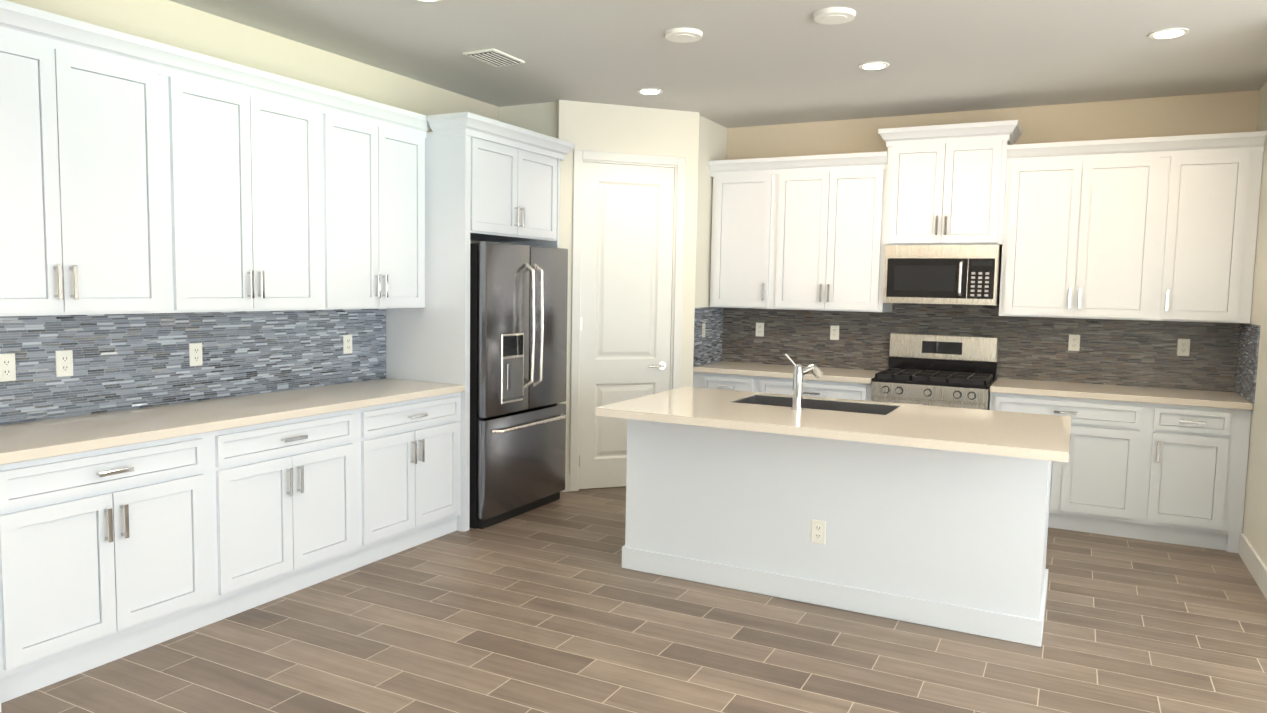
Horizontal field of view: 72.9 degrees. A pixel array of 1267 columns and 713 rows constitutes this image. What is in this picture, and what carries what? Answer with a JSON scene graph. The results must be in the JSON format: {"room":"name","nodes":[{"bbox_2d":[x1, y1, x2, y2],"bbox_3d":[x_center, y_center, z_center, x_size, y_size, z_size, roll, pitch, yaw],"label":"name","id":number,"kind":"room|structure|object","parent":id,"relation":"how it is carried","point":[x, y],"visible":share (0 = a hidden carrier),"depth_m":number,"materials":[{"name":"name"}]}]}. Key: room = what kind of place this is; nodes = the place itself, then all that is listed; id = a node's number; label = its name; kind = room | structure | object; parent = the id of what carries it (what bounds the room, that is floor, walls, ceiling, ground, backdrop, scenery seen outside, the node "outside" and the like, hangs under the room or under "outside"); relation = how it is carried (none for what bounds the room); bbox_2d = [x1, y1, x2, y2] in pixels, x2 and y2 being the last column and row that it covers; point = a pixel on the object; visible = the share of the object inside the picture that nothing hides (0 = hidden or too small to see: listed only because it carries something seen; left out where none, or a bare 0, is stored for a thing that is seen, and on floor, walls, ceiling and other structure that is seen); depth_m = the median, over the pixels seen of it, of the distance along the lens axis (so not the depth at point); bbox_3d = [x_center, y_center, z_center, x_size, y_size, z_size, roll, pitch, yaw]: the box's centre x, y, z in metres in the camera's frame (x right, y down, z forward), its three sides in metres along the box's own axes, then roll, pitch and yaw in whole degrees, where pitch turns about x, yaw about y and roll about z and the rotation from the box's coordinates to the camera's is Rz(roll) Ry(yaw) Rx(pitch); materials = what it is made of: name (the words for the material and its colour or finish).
{"room":"kitchen","nodes":[
{"label":"kitchen","id":0,"kind":"room"},
{"bbox_2d":[5,0,500,242],"bbox_3d":[-2.771,-0.216,3.325,0.120,2.850,10.420,4,5,27],"label":"wall","id":1,"kind":"structure","parent":0,"point":[167,22],"depth_m":4.55,"materials":[{"name":"paint"}]},
{"bbox_2d":[0,20,175,315],"bbox_3d":[-2.410,-0.706,3.451,0.347,1.069,0.900,4,5,27],"label":"upper cabinet","id":2,"kind":"object","parent":1,"relation":"attached to","point":[139,175],"depth_m":3.46,"materials":[{"name":"white wood"}]},
{"bbox_2d":[0,309,385,424],"bbox_3d":[-2.372,0.018,3.986,0.010,0.461,3.408,4,5,27],"label":"tile backsplash","id":3,"kind":"structure","parent":1,"relation":"attached to","point":[126,361],"depth_m":4.21,"materials":[{"name":"tile"}]},
{"bbox_2d":[0,353,15,381],"bbox_3d":[-2.591,0.045,3.544,0.009,0.114,0.070,4,5,27],"label":"outlet","id":4,"kind":"object","parent":3,"relation":"attached to","point":[7,361],"depth_m":3.55,"materials":[{"name":"white plastic"}]},
{"bbox_2d":[55,350,72,376],"bbox_3d":[-2.485,0.031,3.747,0.009,0.114,0.070,4,5,27],"label":"outlet","id":5,"kind":"object","parent":3,"relation":"attached to","point":[64,363],"depth_m":3.74,"materials":[{"name":"white plastic"}]},
{"bbox_2d":[189,343,202,365],"bbox_3d":[-2.195,-0.010,4.305,0.009,0.114,0.070,4,5,27],"label":"outlet","id":6,"kind":"object","parent":3,"relation":"attached to","point":[195,349],"depth_m":4.30,"materials":[{"name":"white plastic"}]},
{"bbox_2d":[343,335,351,353],"bbox_3d":[-1.731,-0.075,5.200,0.009,0.114,0.070,4,5,27],"label":"outlet","id":7,"kind":"object","parent":3,"relation":"attached to","point":[347,339],"depth_m":5.19,"materials":[{"name":"white plastic"}]},
{"bbox_2d":[168,64,327,312],"bbox_3d":[-2.002,-0.763,4.235,0.347,1.069,0.870,4,5,27],"label":"upper cabinet","id":8,"kind":"object","parent":1,"relation":"attached to","point":[250,185],"depth_m":4.13,"materials":[{"name":"white wood"}]},
{"bbox_2d":[324,104,428,309],"bbox_3d":[-1.611,-0.818,4.988,0.347,1.069,0.830,4,5,27],"label":"upper cabinet","id":9,"kind":"object","parent":1,"relation":"attached to","point":[374,166],"depth_m":4.88,"materials":[{"name":"white wood"}]},
{"bbox_2d":[501,101,556,137],"bbox_3d":[-0.740,-0.436,6.455,0.600,2.850,0.120,4,5,27],"label":"wall","id":10,"kind":"structure","parent":0,"point":[541,118],"depth_m":6.28,"materials":[{"name":"paint"}]},
{"bbox_2d":[557,100,698,491],"bbox_3d":[-0.063,-0.425,6.478,1.089,2.850,0.120,-1,5,-19],"label":"wall","id":11,"kind":"structure","parent":0,"point":[588,126],"depth_m":6.34,"materials":[{"name":"paint"}]},
{"bbox_2d":[562,150,685,491],"bbox_3d":[-0.058,-0.251,6.470,0.969,2.505,0.167,-1,5,-19],"label":"door","id":12,"kind":"structure","parent":11,"relation":"attached to","point":[627,283],"depth_m":6.42,"materials":[{"name":"white wood"}]},
{"bbox_2d":[0,486,1266,712],"bbox_3d":[1.196,1.474,1.387,9.120,0.050,10.420,4,5,27],"label":"floor","id":13,"kind":"structure","parent":0,"point":[552,608],"depth_m":3.68,"materials":[{"name":"brown tile"}]},
{"bbox_2d":[0,434,219,711],"bbox_3d":[-2.313,0.769,3.508,0.627,0.874,0.860,4,5,27],"label":"base cabinet","id":14,"kind":"object","parent":13,"relation":"on","point":[123,533],"depth_m":3.33,"materials":[{"name":"white wood"}]},
{"bbox_2d":[0,378,463,465],"bbox_3d":[-2.093,0.285,3.861,0.642,0.040,3.408,4,5,27],"label":"countertop","id":15,"kind":"structure","parent":14,"relation":"on","point":[32,441],"depth_m":3.84,"materials":[{"name":"beige stone"}]},
{"bbox_2d":[216,410,363,619],"bbox_3d":[-1.917,0.714,4.270,0.627,0.874,0.860,4,5,27],"label":"base cabinet","id":16,"kind":"object","parent":13,"relation":"on","point":[290,495],"depth_m":4.11,"materials":[{"name":"white wood"}]},
{"bbox_2d":[364,390,464,564],"bbox_3d":[-1.522,0.658,5.032,0.627,0.874,0.860,4,5,27],"label":"base cabinet","id":17,"kind":"object","parent":13,"relation":"on","point":[412,450],"depth_m":4.86,"materials":[{"name":"white wood"}]},
{"bbox_2d":[386,112,574,531],"bbox_3d":[-1.029,-0.227,5.808,0.702,2.530,1.202,4,5,27],"label":"tall cabinet","id":18,"kind":"object","parent":13,"relation":"on","point":[489,180],"visible":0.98,"depth_m":5.30,"materials":[{"name":"white wood"}]},
{"bbox_2d":[469,242,567,528],"bbox_3d":[-0.968,0.147,5.819,0.781,1.785,0.940,4,5,27],"label":"fridge","id":19,"kind":"object","parent":13,"relation":"on","point":[518,335],"visible":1,"depth_m":5.54,"materials":[{"name":"silver metal"}]},
{"bbox_2d":[693,373,756,391],"bbox_3d":[0.827,0.549,6.901,0.537,0.874,0.627,4,5,27],"label":"base cabinet","id":20,"kind":"object","parent":13,"relation":"on","point":[722,381],"depth_m":6.59,"materials":[{"name":"white wood"}]},
{"bbox_2d":[757,377,871,400],"bbox_3d":[1.443,0.586,6.584,0.850,0.874,0.627,4,5,27],"label":"base cabinet","id":21,"kind":"object","parent":13,"relation":"on","point":[776,385],"depth_m":6.25,"materials":[{"name":"white wood"}]},
{"bbox_2d":[693,361,880,384],"bbox_3d":[1.211,0.117,6.663,1.389,0.040,0.642,4,5,27],"label":"countertop","id":22,"kind":"structure","parent":21,"relation":"on","point":[735,369],"depth_m":6.51,"materials":[{"name":"beige stone"}]},
{"bbox_2d":[622,398,1051,646],"bbox_3d":[1.049,0.748,4.531,2.073,0.874,0.814,4,5,27],"label":"kitchen island","id":23,"kind":"object","parent":13,"relation":"on","point":[933,516],"depth_m":4.11,"materials":[{"name":"white wood"}]},
{"bbox_2d":[811,519,825,543],"bbox_3d":[0.898,0.853,4.168,0.070,0.114,0.008,4,5,27],"label":"outlet","id":24,"kind":"object","parent":23,"relation":"attached to","point":[818,526],"depth_m":4.16,"materials":[{"name":"white plastic"}]},
{"bbox_2d":[595,394,1069,461],"bbox_3d":[0.899,0.319,4.139,2.150,0.040,0.610,4,5,27],"label":"island countertop","id":25,"kind":"structure","parent":23,"relation":"on","point":[1041,443],"depth_m":3.98,"materials":[{"name":"beige stone"}]},
{"bbox_2d":[735,394,754,401],"bbox_3d":[0.619,0.353,4.868,0.010,0.230,0.420,4,5,27],"label":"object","id":26,"kind":"structure","parent":25,"relation":"in","point":[752,395],"depth_m":4.87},
{"bbox_2d":[755,394,894,409],"bbox_3d":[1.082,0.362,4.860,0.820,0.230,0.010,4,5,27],"label":"sink","id":27,"kind":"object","parent":25,"relation":"in","point":[826,401],"depth_m":4.82,"materials":[{"name":"metal"}]},
{"bbox_2d":[871,333,998,409],"bbox_3d":[2.145,0.464,6.149,0.766,1.215,0.712,4,5,27],"label":"range","id":28,"kind":"object","parent":13,"relation":"on","point":[957,371],"visible":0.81,"depth_m":6.22,"materials":[{"name":"silver metal"}]},
{"bbox_2d":[989,394,1152,538],"bbox_3d":[2.917,0.677,5.826,0.910,0.874,0.627,4,5,27],"label":"base cabinet","id":29,"kind":"object","parent":13,"relation":"on","point":[1100,489],"depth_m":5.46,"materials":[{"name":"white wood"}]},
{"bbox_2d":[1141,406,1251,552],"bbox_3d":[3.555,0.716,5.497,0.528,0.874,0.627,4,5,27],"label":"base cabinet","id":30,"kind":"object","parent":13,"relation":"on","point":[1166,465],"depth_m":5.22,"materials":[{"name":"white wood"}]},
{"bbox_2d":[990,378,1252,409],"bbox_3d":[3.155,0.236,5.661,1.440,0.040,0.642,4,5,27],"label":"countertop","id":31,"kind":"structure","parent":30,"relation":"on","point":[1219,400],"depth_m":5.50,"materials":[{"name":"beige stone"}]},
{"bbox_2d":[695,115,728,365],"bbox_3d":[0.527,-0.450,6.924,0.120,2.850,0.720,4,5,27],"label":"wall","id":32,"kind":"structure","parent":0,"point":[713,137],"depth_m":6.80,"materials":[{"name":"paint"}]},
{"bbox_2d":[169,0,1266,127],"bbox_3d":[1.251,-1.441,1.147,9.120,0.100,10.420,4,5,27],"label":"ceiling","id":33,"kind":"structure","parent":0,"point":[745,63],"depth_m":4.74,"materials":[{"name":"paint"}]},
{"bbox_2d":[417,0,440,1],"bbox_3d":[-0.959,-1.658,3.939,0.175,0.009,0.175,0,5,-18],"label":"recessed light","id":34,"kind":"object","parent":33,"relation":"in","point":[417,0],"depth_m":4.01,"materials":[{"name":"white plastic"}]},
{"bbox_2d":[463,48,524,66],"bbox_3d":[-0.811,-1.739,5.002,0.220,0.017,0.310,4,5,27],"label":"ceiling vent","id":35,"kind":"object","parent":33,"relation":"in","point":[494,57],"visible":0.98,"depth_m":4.97,"materials":[{"name":"white metal"}]},
{"bbox_2d":[637,88,662,94],"bbox_3d":[0.110,-1.791,5.801,0.175,0.009,0.175,0,5,-18],"label":"recessed light","id":36,"kind":"object","parent":33,"relation":"in","point":[648,91],"depth_m":5.78,"materials":[{"name":"white"}]},
{"bbox_2d":[664,27,702,42],"bbox_3d":[0.261,-1.670,4.467,0.199,0.026,0.199,0,5,-18],"label":"ceiling detector","id":37,"kind":"object","parent":33,"relation":"attached to","point":[680,35],"depth_m":4.43,"materials":[{"name":"white plastic"}]},
{"bbox_2d":[813,7,855,24],"bbox_3d":[0.962,-1.627,4.106,0.199,0.026,0.199,0,5,-18],"label":"ceiling detector","id":38,"kind":"object","parent":33,"relation":"attached to","point":[835,15],"depth_m":4.06,"materials":[{"name":"white plastic"}]},
{"bbox_2d":[858,61,888,69],"bbox_3d":[1.409,-1.703,5.031,0.175,0.009,0.175,0,5,-18],"label":"recessed light","id":39,"kind":"object","parent":33,"relation":"in","point":[875,65],"depth_m":5.01,"materials":[{"name":"white plastic"}]},
{"bbox_2d":[1148,28,1188,38],"bbox_3d":[2.687,-1.620,4.306,0.175,0.009,0.175,0,5,-18],"label":"recessed light","id":40,"kind":"object","parent":33,"relation":"in","point":[1168,33],"depth_m":4.29,"materials":[{"name":"white"}]},
{"bbox_2d":[729,90,1256,378],"bbox_3d":[1.870,-0.408,6.715,5.000,2.850,0.120,4,5,27],"label":"wall","id":41,"kind":"structure","parent":0,"point":[1228,112],"depth_m":6.01,"materials":[{"name":"paint"}]},
{"bbox_2d":[710,168,775,308],"bbox_3d":[0.927,-0.928,6.900,0.520,1.070,0.347,4,5,27],"label":"upper cabinet","id":42,"kind":"object","parent":41,"relation":"attached to","point":[743,240],"depth_m":6.75,"materials":[{"name":"white wood"}]},
{"bbox_2d":[772,164,890,311],"bbox_3d":[1.533,-0.891,6.588,0.845,1.070,0.347,4,5,27],"label":"upper cabinet","id":43,"kind":"object","parent":41,"relation":"attached to","point":[828,255],"depth_m":6.43,"materials":[{"name":"white wood"}]},
{"bbox_2d":[880,132,1015,247],"bbox_3d":[2.256,-1.166,6.170,0.790,0.735,0.387,4,5,27],"label":"upper cabinet","id":44,"kind":"object","parent":41,"relation":"attached to","point":[939,190],"depth_m":5.99,"materials":[{"name":"white wood"}]},
{"bbox_2d":[883,245,1001,305],"bbox_3d":[2.228,-0.587,6.187,0.762,0.417,0.458,4,5,27],"label":"microwave","id":45,"kind":"object","parent":44,"relation":"attached to","point":[947,274],"visible":1,"depth_m":6.02,"materials":[{"name":"silver metal"}]},
{"bbox_2d":[693,303,1260,402],"bbox_3d":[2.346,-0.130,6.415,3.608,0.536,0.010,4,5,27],"label":"tile backsplash","id":46,"kind":"structure","parent":41,"relation":"attached to","point":[1140,353],"depth_m":6.18,"materials":[{"name":"tile"}]},
{"bbox_2d":[702,323,704,336],"bbox_3d":[0.558,-0.209,6.869,0.009,0.114,0.070,4,5,27],"label":"outlet","id":47,"kind":"object","parent":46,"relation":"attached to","point":[703,330],"visible":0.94,"depth_m":6.87,"materials":[{"name":"white plastic"}]},
{"bbox_2d":[756,322,763,336],"bbox_3d":[1.042,-0.222,7.075,0.070,0.114,0.008,4,5,27],"label":"outlet","id":48,"kind":"object","parent":46,"relation":"attached to","point":[759,326],"depth_m":7.07,"materials":[{"name":"white plastic"}]},
{"bbox_2d":[830,325,838,339],"bbox_3d":[1.592,-0.189,6.792,0.070,0.114,0.008,4,5,27],"label":"outlet","id":49,"kind":"object","parent":46,"relation":"attached to","point":[834,330],"depth_m":6.79,"materials":[{"name":"white plastic"}]},
{"bbox_2d":[1068,334,1079,350],"bbox_3d":[3.092,-0.097,6.019,0.070,0.114,0.008,4,5,27],"label":"outlet","id":50,"kind":"object","parent":46,"relation":"attached to","point":[1074,340],"depth_m":6.02,"materials":[{"name":"white plastic"}]},
{"bbox_2d":[1177,339,1189,355],"bbox_3d":[3.669,-0.061,5.722,0.070,0.114,0.008,4,5,27],"label":"outlet","id":51,"kind":"object","parent":46,"relation":"attached to","point":[1183,347],"depth_m":5.72,"materials":[{"name":"white plastic"}]},
{"bbox_2d":[999,148,1167,320],"bbox_3d":[3.020,-0.799,5.823,0.925,1.070,0.347,4,5,27],"label":"upper cabinet","id":52,"kind":"object","parent":41,"relation":"attached to","point":[1084,231],"depth_m":5.65,"materials":[{"name":"white wood"}]},
{"bbox_2d":[1156,144,1264,322],"bbox_3d":[3.656,-0.760,5.495,0.507,1.070,0.347,4,5,27],"label":"upper cabinet","id":53,"kind":"object","parent":41,"relation":"attached to","point":[1164,228],"depth_m":5.34,"materials":[{"name":"white wood"}]},
{"bbox_2d":[1242,82,1266,566],"bbox_3d":[3.604,-0.215,4.768,0.120,2.850,1.740,4,5,27],"label":"wall","id":54,"kind":"structure","parent":0,"point":[1254,529],"depth_m":4.97,"materials":[{"name":"paint"}]},
{"bbox_2d":[1239,533,1266,598],"bbox_3d":[3.349,1.161,4.582,0.014,0.130,1.260,4,5,27],"label":"baseboard","id":55,"kind":"structure","parent":54,"relation":"attached to","point":[1253,562],"depth_m":4.67,"materials":[{"name":"white wood"}]}
]}

